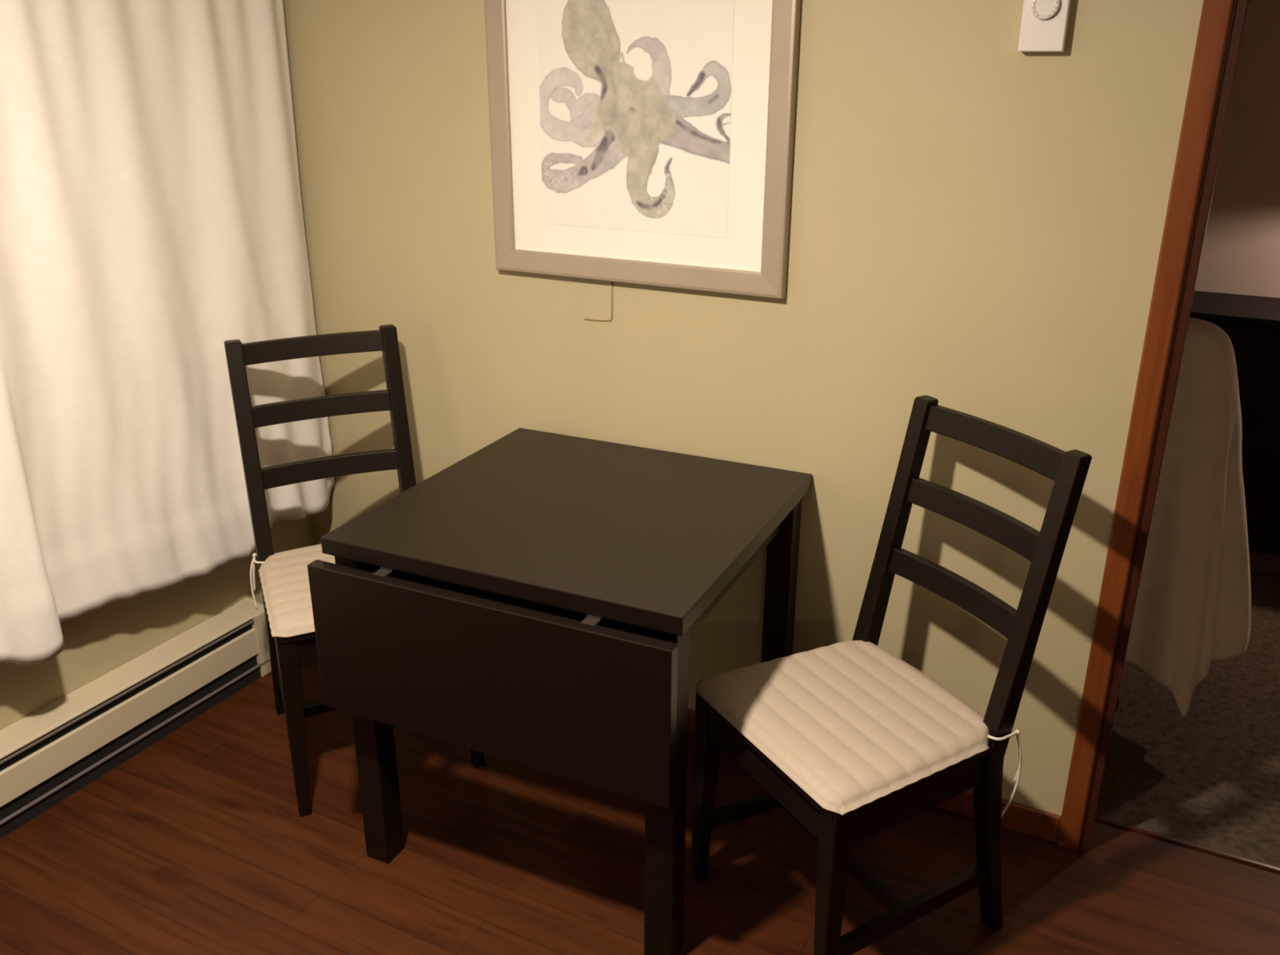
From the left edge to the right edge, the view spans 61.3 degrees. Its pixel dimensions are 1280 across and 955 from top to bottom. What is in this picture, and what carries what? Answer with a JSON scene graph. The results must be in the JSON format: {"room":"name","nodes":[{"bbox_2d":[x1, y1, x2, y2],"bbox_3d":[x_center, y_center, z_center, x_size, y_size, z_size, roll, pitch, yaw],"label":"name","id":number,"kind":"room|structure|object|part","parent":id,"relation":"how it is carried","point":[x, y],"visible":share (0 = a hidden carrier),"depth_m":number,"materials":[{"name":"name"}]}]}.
{"room":"dining room","nodes":[
{"label":"dining room","id":0,"kind":"room"},
{"bbox_2d":[0,514,315,730],"bbox_3d":[-2.303,0.175,0.541,0.120,2.440,5.835,11,23,26],"label":"wall","id":1,"kind":"structure","parent":0,"point":[99,642],"depth_m":2.64,"materials":[{"name":"beige paint"}]},
{"bbox_2d":[0,596,271,839],"bbox_3d":[-1.818,0.959,1.618,0.074,0.208,3.330,11,23,26],"label":"baseboard heater","id":2,"kind":"object","parent":1,"relation":"attached to","point":[55,751],"visible":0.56,"depth_m":2.60,"materials":[{"name":"beige metal"}]},
{"bbox_3d":[-1.556,-1.182,1.254,0.127,0.022,2.825,11,23,26],"label":"curtain rod","id":3,"kind":"object","parent":1,"relation":"attached to","visible":0},
{"bbox_2d":[0,0,334,665],"bbox_3d":[-1.475,-0.325,1.604,0.083,1.823,2.739,11,23,25],"label":"curtain","id":4,"kind":"object","parent":3,"relation":"hanging from","point":[152,220],"visible":0.91,"depth_m":2.38,"materials":[{"name":"white fabric"}]},
{"bbox_2d":[0,568,1279,954],"bbox_3d":[0.451,1.447,0.819,5.190,0.124,8.040,11,23,26],"label":"floor","id":5,"kind":"structure","parent":0,"point":[198,842],"depth_m":2.30,"materials":[{"name":"laminate"}]},
{"bbox_2d":[223,324,484,817],"bbox_3d":[-0.678,0.190,2.552,0.434,0.980,0.520,-10,23,-24],"label":"chair","id":6,"kind":"object","parent":5,"relation":"on","point":[287,655],"visible":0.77,"depth_m":2.58,"materials":[{"name":"black wood"}]},
{"bbox_3d":[-0.918,0.161,2.627,0.037,0.980,0.147,-10,23,-24],"label":"post","id":7,"kind":"part","parent":6,"relation":"part of","materials":[{"name":"black wood"}]},
{"bbox_2d":[249,543,335,637],"bbox_3d":[-0.657,0.279,2.541,0.450,0.144,0.434,-10,23,-24],"label":"seat cushion","id":8,"kind":"object","parent":6,"relation":"on","point":[283,575],"visible":0.3,"depth_m":2.43,"materials":[{"name":"beige fabric"}]},
{"bbox_3d":[-0.753,0.541,2.371,0.042,0.455,0.042,-10,23,-24],"label":"leg","id":9,"kind":"part","parent":6,"relation":"part of","materials":[{"name":"black wood"}]},
{"bbox_3d":[-0.654,0.246,2.520,0.422,0.013,0.408,-10,23,-24],"label":"seat","id":10,"kind":"part","parent":6,"relation":"part of","materials":[{"name":"black wood"}]},
{"bbox_3d":[-0.574,0.344,2.383,0.382,0.070,0.020,-10,23,-24],"label":"rail","id":11,"kind":"part","parent":6,"relation":"part of","materials":[{"name":"black wood"}]},
{"bbox_3d":[-0.595,0.105,2.775,0.037,0.980,0.147,-10,23,-24],"label":"post","id":12,"kind":"part","parent":6,"relation":"part of","materials":[{"name":"black wood"}]},
{"bbox_3d":[-0.401,0.480,2.532,0.042,0.455,0.042,-10,23,-24],"label":"leg","id":13,"kind":"part","parent":6,"relation":"part of","materials":[{"name":"black wood"}]},
{"bbox_2d":[306,427,812,954],"bbox_3d":[-0.123,0.409,2.309,0.740,0.750,0.768,10,23,23],"label":"table","id":14,"kind":"object","parent":5,"relation":"on","point":[536,600],"visible":0.94,"depth_m":1.98,"materials":[{"name":"black wood"}]},
{"bbox_3d":[-0.545,0.471,2.192,0.058,0.716,0.058,10,23,23],"label":"leg","id":15,"kind":"part","parent":14,"relation":"part of","materials":[{"name":"black wood"}]},
{"bbox_3d":[0.046,0.571,1.935,0.058,0.716,0.058,10,23,23],"label":"leg","id":16,"kind":"part","parent":14,"relation":"part of","materials":[{"name":"black wood"}]},
{"bbox_3d":[0.316,0.365,2.474,0.058,0.716,0.058,10,23,23],"label":"leg","id":17,"kind":"part","parent":14,"relation":"part of","materials":[{"name":"black wood"}]},
{"bbox_2d":[691,395,1092,954],"bbox_3d":[0.434,0.400,2.016,0.520,0.980,0.434,-11,24,-27],"label":"chair","id":18,"kind":"object","parent":5,"relation":"on","point":[835,834],"visible":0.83,"depth_m":1.95,"materials":[{"name":"black wood"}]},
{"bbox_3d":[0.135,0.623,2.166,0.042,0.455,0.042,-11,24,-27],"label":"leg","id":19,"kind":"part","parent":18,"relation":"part of","materials":[{"name":"black wood"}]},
{"bbox_3d":[0.225,0.518,1.939,0.020,0.070,0.382,-11,24,-27],"label":"rail","id":20,"kind":"part","parent":18,"relation":"part of","materials":[{"name":"black wood"}]},
{"bbox_3d":[0.323,0.747,1.845,0.042,0.455,0.042,-11,24,-27],"label":"leg","id":21,"kind":"part","parent":18,"relation":"part of","materials":[{"name":"black wood"}]},
{"bbox_3d":[0.385,0.448,2.006,0.408,0.013,0.422,-11,24,-27],"label":"seat","id":22,"kind":"part","parent":18,"relation":"part of","materials":[{"name":"black wood"}]},
{"bbox_2d":[696,640,1022,818],"bbox_3d":[0.391,0.511,2.038,0.452,0.209,0.457,-11,24,-27],"label":"seat cushion","id":23,"kind":"object","parent":18,"relation":"on","point":[853,724],"visible":1,"depth_m":1.95,"materials":[{"name":"beige fabric"}]},
{"bbox_3d":[0.503,0.313,2.243,0.147,0.980,0.037,-11,24,-27],"label":"post","id":24,"kind":"part","parent":18,"relation":"part of","materials":[{"name":"black wood"}]},
{"bbox_3d":[0.485,0.545,1.870,0.365,0.070,0.020,-13,24,-30],"label":"rail","id":25,"kind":"part","parent":18,"relation":"part of","materials":[{"name":"black wood"}]},
{"bbox_3d":[0.676,0.427,1.948,0.147,0.980,0.037,-11,24,-27],"label":"post","id":26,"kind":"part","parent":18,"relation":"part of","materials":[{"name":"black wood"}]},
{"bbox_2d":[1094,815,1279,872],"bbox_3d":[1.395,0.836,2.249,0.878,0.006,0.012,11,23,26],"label":"trim","id":27,"kind":"structure","parent":5,"relation":"on","point":[1097,818],"depth_m":2.34,"materials":[{"name":"brown metal"}]},
{"bbox_2d":[1189,290,1279,574],"bbox_3d":[2.088,-0.145,3.629,1.570,0.845,0.412,11,23,26],"label":"base cabinet","id":28,"kind":"object","parent":5,"relation":"on","point":[1251,323],"visible":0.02,"depth_m":3.46,"materials":[{"name":"paint"}]},
{"bbox_3d":[2.002,-0.110,3.465,0.500,0.736,0.016,11,23,26],"label":"door","id":29,"kind":"part","parent":28,"relation":"part of","materials":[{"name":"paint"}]},
{"bbox_3d":[1.164,0.113,2.712,0.220,1.015,0.220,11,23,26],"label":"stand","id":30,"kind":"object","parent":5,"relation":"on","visible":0},
{"bbox_2d":[1124,317,1251,717],"bbox_3d":[1.260,0.072,2.639,0.516,0.932,0.406,11,23,26],"label":"draped cloth","id":31,"kind":"object","parent":30,"relation":"on","point":[1193,608],"visible":0.51,"depth_m":2.51,"materials":[{"name":"beige fabric"}]},
{"bbox_2d":[283,0,1203,816],"bbox_3d":[1.269,-0.302,1.815,4.950,2.440,0.115,11,23,26],"label":"wall","id":32,"kind":"structure","parent":0,"point":[977,221],"depth_m":2.26,"materials":[{"name":"beige paint"}]},
{"bbox_2d":[584,281,612,320],"bbox_3d":[-0.095,-0.416,2.463,0.074,0.121,0.004,11,23,26],"label":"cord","id":33,"kind":"object","parent":32,"relation":"attached to","point":[585,318],"visible":0.9,"depth_m":2.46,"materials":[{"name":"beige plastic"}]},
{"bbox_2d":[484,0,801,298],"bbox_3d":[-0.017,-0.766,2.271,0.714,0.714,0.026,11,23,26],"label":"framed picture","id":34,"kind":"object","parent":32,"relation":"attached to","point":[642,142],"visible":1,"depth_m":2.28,"materials":[{"name":"white paper"}]},
{"bbox_2d":[536,0,734,238],"bbox_3d":[-0.018,-0.781,2.266,0.454,0.517,0.001,11,23,26],"label":"print","id":35,"kind":"object","parent":34,"relation":"attached to","point":[635,99],"depth_m":2.27},
{"bbox_2d":[687,708,1061,842],"bbox_3d":[-0.024,0.587,2.801,2.108,0.066,0.013,11,23,26],"label":"baseboard","id":36,"kind":"structure","parent":32,"relation":"attached to","point":[1026,820],"depth_m":2.38,"materials":[{"name":"red wood"}]},
{"bbox_2d":[1017,0,1071,51],"bbox_3d":[0.696,-0.798,1.855,0.075,0.125,0.035,11,23,26],"label":"thermostat","id":37,"kind":"object","parent":32,"relation":"attached to","point":[1044,23],"visible":1,"depth_m":1.85,"materials":[{"name":"white plastic"}]},
{"bbox_2d":[1056,0,1234,850],"bbox_3d":[0.932,-0.190,1.966,0.044,2.120,0.018,11,23,26],"label":"trim","id":38,"kind":"structure","parent":32,"relation":"attached to","point":[1215,15],"depth_m":1.97,"materials":[{"name":"red wood"}]},
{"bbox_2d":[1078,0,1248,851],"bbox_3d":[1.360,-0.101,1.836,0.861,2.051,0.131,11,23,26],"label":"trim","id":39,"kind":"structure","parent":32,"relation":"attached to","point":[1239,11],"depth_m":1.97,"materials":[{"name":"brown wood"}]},
{"bbox_2d":[1194,0,1279,297],"bbox_3d":[2.797,-0.861,3.286,3.700,2.440,0.120,11,23,26],"label":"wall","id":40,"kind":"structure","parent":0,"point":[1241,251],"depth_m":3.60,"materials":[{"name":"paint"}]}
]}

